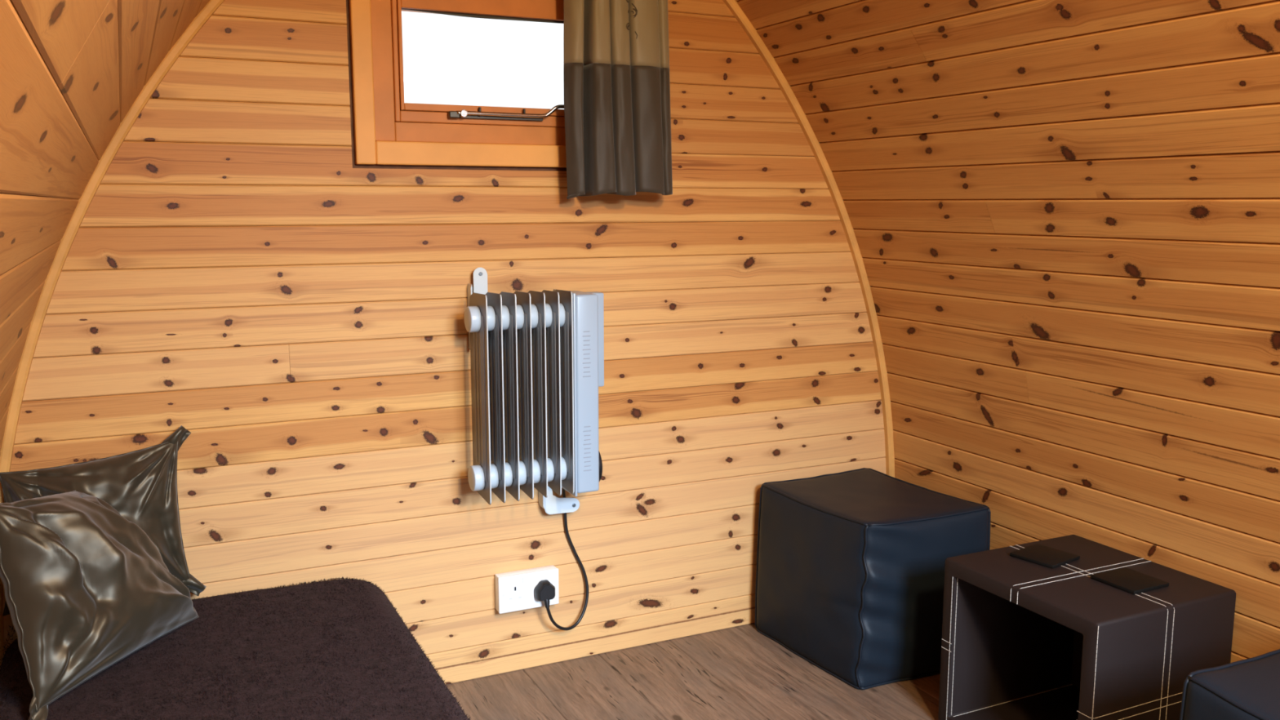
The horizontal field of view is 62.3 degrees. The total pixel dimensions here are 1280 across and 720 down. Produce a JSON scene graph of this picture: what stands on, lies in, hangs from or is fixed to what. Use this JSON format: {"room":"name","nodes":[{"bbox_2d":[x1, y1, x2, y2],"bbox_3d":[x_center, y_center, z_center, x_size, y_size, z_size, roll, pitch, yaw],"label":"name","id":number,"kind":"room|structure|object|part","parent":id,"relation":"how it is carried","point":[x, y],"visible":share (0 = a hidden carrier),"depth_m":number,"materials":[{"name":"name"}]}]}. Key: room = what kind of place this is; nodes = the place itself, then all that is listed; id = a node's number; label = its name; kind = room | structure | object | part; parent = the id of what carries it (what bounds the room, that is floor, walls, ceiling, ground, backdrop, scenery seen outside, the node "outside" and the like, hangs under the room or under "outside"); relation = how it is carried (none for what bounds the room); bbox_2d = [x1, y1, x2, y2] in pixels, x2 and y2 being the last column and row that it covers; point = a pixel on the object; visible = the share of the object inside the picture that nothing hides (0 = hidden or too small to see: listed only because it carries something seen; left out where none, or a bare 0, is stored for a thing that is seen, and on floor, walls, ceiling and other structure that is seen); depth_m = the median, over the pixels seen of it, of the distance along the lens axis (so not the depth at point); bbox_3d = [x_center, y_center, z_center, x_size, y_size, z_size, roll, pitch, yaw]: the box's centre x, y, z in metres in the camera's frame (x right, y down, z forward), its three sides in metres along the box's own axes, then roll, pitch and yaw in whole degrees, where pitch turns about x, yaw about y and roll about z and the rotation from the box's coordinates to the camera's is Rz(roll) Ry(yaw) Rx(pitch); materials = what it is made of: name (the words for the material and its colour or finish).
{"room":"glamping pod interior","nodes":[
{"label":"glamping pod interior","id":0,"kind":"room"},
{"bbox_2d":[0,0,209,455],"bbox_3d":[-0.167,-0.032,0.903,1.097,1.980,2.780,-4,9,-26],"label":"wall","id":1,"kind":"structure","parent":0,"point":[72,71],"depth_m":0.94,"materials":[{"name":"brown wood"}]},
{"bbox_2d":[2,0,885,684],"bbox_3d":[-0.271,-0.264,2.361,2.162,2.000,0.030,-4,9,-26],"label":"wall","id":2,"kind":"structure","parent":0,"point":[231,277],"depth_m":2.30,"materials":[{"name":"brown wood"}]},
{"bbox_2d":[0,0,224,668],"bbox_3d":[-0.736,-0.202,2.118,1.072,1.957,0.016,-4,9,-26],"label":"trim","id":3,"kind":"structure","parent":2,"relation":"attached to","point":[24,365],"depth_m":1.96,"materials":[{"name":"brown wood"}]},
{"bbox_2d":[346,0,635,171],"bbox_3d":[-0.275,-0.661,2.311,0.726,0.494,0.094,-4,9,-24],"label":"window","id":4,"kind":"structure","parent":2,"relation":"in","point":[388,132],"depth_m":2.23,"materials":[{"name":"brown wood"}]},
{"bbox_3d":[-0.502,-0.653,2.199,0.008,0.266,0.045,-4,9,-26],"label":"sash rail","id":5,"kind":"part","parent":4,"relation":"part of","materials":[{"name":"brown wood"}]},
{"bbox_3d":[-0.374,-0.521,2.242,0.016,0.016,0.014,-4,9,-26],"label":"stay knob","id":6,"kind":"part","parent":4,"relation":"part of","materials":[{"name":"silver metal"}]},
{"bbox_3d":[-0.274,-0.767,2.294,0.498,0.052,0.044,-4,9,-26],"label":"sash rail","id":7,"kind":"part","parent":4,"relation":"part of","materials":[{"name":"brown wood"}]},
{"bbox_3d":[-0.274,-0.545,2.327,0.498,0.014,0.045,-4,9,-26],"label":"sash rail","id":8,"kind":"part","parent":4,"relation":"part of","materials":[{"name":"brown wood"}]},
{"bbox_3d":[-0.273,-0.540,2.288,0.252,0.030,0.011,-4,9,-25],"label":"stay arm","id":9,"kind":"part","parent":4,"relation":"part of","materials":[{"name":"silver metal"}]},
{"bbox_2d":[563,0,672,199],"bbox_3d":[-0.044,-0.619,2.322,0.252,0.527,0.090,-2,9,-10],"label":"window curtain","id":10,"kind":"object","parent":4,"relation":"attached to","point":[617,115],"visible":1,"depth_m":2.31,"materials":[{"name":"brown fabric"}]},
{"bbox_3d":[-0.047,-0.761,2.300,0.247,0.239,0.079,-2,9,-13],"label":"panel","id":11,"kind":"part","parent":10,"relation":"part of","materials":[{"name":"brown fabric"}]},
{"bbox_3d":[-0.044,-0.500,2.338,0.253,0.288,0.084,-2,9,-12],"label":"panel","id":12,"kind":"part","parent":10,"relation":"part of","materials":[{"name":"brown fabric"}]},
{"bbox_2d":[494,564,559,613],"bbox_3d":[-0.261,0.529,2.446,0.146,0.086,0.036,-4,9,-26],"label":"wall socket","id":13,"kind":"object","parent":2,"relation":"attached to","point":[514,591],"visible":0.94,"depth_m":2.43,"materials":[{"name":"white plastic"}]},
{"bbox_2d":[523,576,527,583],"bbox_3d":[-0.262,0.503,2.423,0.011,0.015,0.002,-4,9,-26],"label":"rocker switch","id":14,"kind":"object","parent":13,"relation":"attached to","point":[525,578],"depth_m":2.42,"materials":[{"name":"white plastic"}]},
{"bbox_2d":[531,575,535,582],"bbox_3d":[-0.244,0.501,2.431,0.011,0.015,0.002,-4,9,-26],"label":"rocker switch","id":15,"kind":"object","parent":13,"relation":"attached to","point":[533,577],"depth_m":2.43,"materials":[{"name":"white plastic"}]},
{"bbox_2d":[464,267,604,630],"bbox_3d":[-0.227,0.223,2.352,0.315,0.854,0.152,-4,9,-26],"label":"radiator","id":16,"kind":"object","parent":2,"relation":"attached to","point":[537,357],"visible":1,"depth_m":2.29,"materials":[{"name":"grey metal"}]},
{"bbox_3d":[-0.171,0.447,2.460,0.040,0.380,0.132,5,10,32],"label":"power cord","id":17,"kind":"part","parent":16,"relation":"part of","materials":[{"name":"black rubber"}]},
{"bbox_3d":[-0.111,0.237,2.410,0.020,0.092,0.092,-4,9,-26],"label":"thermostat knob","id":18,"kind":"part","parent":16,"relation":"part of","materials":[{"name":"black plastic"}]},
{"bbox_2d":[722,0,894,477],"bbox_3d":[0.214,-0.269,2.573,1.072,1.957,0.016,-4,9,-26],"label":"trim","id":19,"kind":"structure","parent":2,"relation":"attached to","point":[732,5],"depth_m":2.70,"materials":[{"name":"brown wood"}]},
{"bbox_2d":[445,622,940,719],"bbox_3d":[0.328,0.931,1.287,2.240,0.050,2.780,-4,9,-26],"label":"floor","id":20,"kind":"structure","parent":0,"point":[738,673],"depth_m":2.39,"materials":[{"name":"laminate"}]},
{"bbox_2d":[755,467,991,689],"bbox_3d":[0.559,0.514,2.599,0.402,0.392,0.460,-4,9,-26],"label":"cube","id":21,"kind":"object","parent":20,"relation":"on","point":[850,572],"visible":0.9,"depth_m":2.42,"materials":[{"name":"black leather"}]},
{"bbox_2d":[937,534,1235,719],"bbox_3d":[0.873,0.599,2.107,0.368,0.367,0.388,-4,9,-26],"label":"table","id":22,"kind":"object","parent":20,"relation":"on","point":[1022,639],"visible":0.93,"depth_m":2.06,"materials":[{"name":"black leather"}]},
{"bbox_2d":[1009,543,1079,568],"bbox_3d":[0.829,0.401,2.170,0.098,0.008,0.098,-6,10,-36],"label":"coaster","id":23,"kind":"object","parent":22,"relation":"on","point":[1051,557],"visible":1,"depth_m":2.16,"materials":[{"name":"black leather"}]},
{"bbox_3d":[1.027,0.589,2.181,0.008,0.301,0.321,-4,9,-26],"label":"panel","id":24,"kind":"part","parent":22,"relation":"part of","materials":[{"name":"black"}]},
{"bbox_2d":[1090,567,1168,594],"bbox_3d":[0.937,0.422,2.028,0.098,0.008,0.098,-4,9,-26],"label":"coaster","id":25,"kind":"object","parent":22,"relation":"on","point":[1129,580],"visible":1,"depth_m":2.02,"materials":[{"name":"black leather"}]},
{"bbox_2d":[1179,648,1279,719],"bbox_3d":[1.088,0.677,1.522,0.436,0.386,0.451,-4,9,-26],"label":"cube","id":26,"kind":"object","parent":20,"relation":"on","point":[1247,689],"visible":1,"depth_m":1.57,"materials":[{"name":"black leather"}]},
{"bbox_3d":[-0.492,0.753,1.349,0.650,0.285,1.790,-4,9,-26],"label":"bed","id":27,"kind":"object","parent":20,"relation":"on","visible":0},
{"bbox_2d":[0,576,470,719],"bbox_3d":[-0.481,0.732,1.342,0.704,0.304,1.859,-4,9,-26],"label":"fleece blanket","id":28,"kind":"object","parent":27,"relation":"on","point":[335,649],"visible":0.82,"depth_m":1.79,"materials":[{"name":"brown fabric"}]},
{"bbox_2d":[0,489,199,719],"bbox_3d":[-0.905,0.365,1.754,0.226,0.328,0.395,0,8,-1],"label":"cushion","id":29,"kind":"object","parent":28,"relation":"on","point":[86,588],"visible":1,"depth_m":1.68,"materials":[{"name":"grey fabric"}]},
{"bbox_2d":[0,425,206,616],"bbox_3d":[-1.016,0.312,2.003,0.348,0.339,0.100,-4,9,-26],"label":"cushion","id":30,"kind":"object","parent":28,"relation":"on","point":[140,485],"visible":0.42,"depth_m":2.01,"materials":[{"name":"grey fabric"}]},
{"bbox_2d":[735,0,1279,662],"bbox_3d":[0.823,-0.102,1.376,1.096,1.980,2.780,-4,9,-26],"label":"wall","id":31,"kind":"structure","parent":0,"point":[1064,215],"depth_m":2.09,"materials":[{"name":"brown wood"}]}
]}

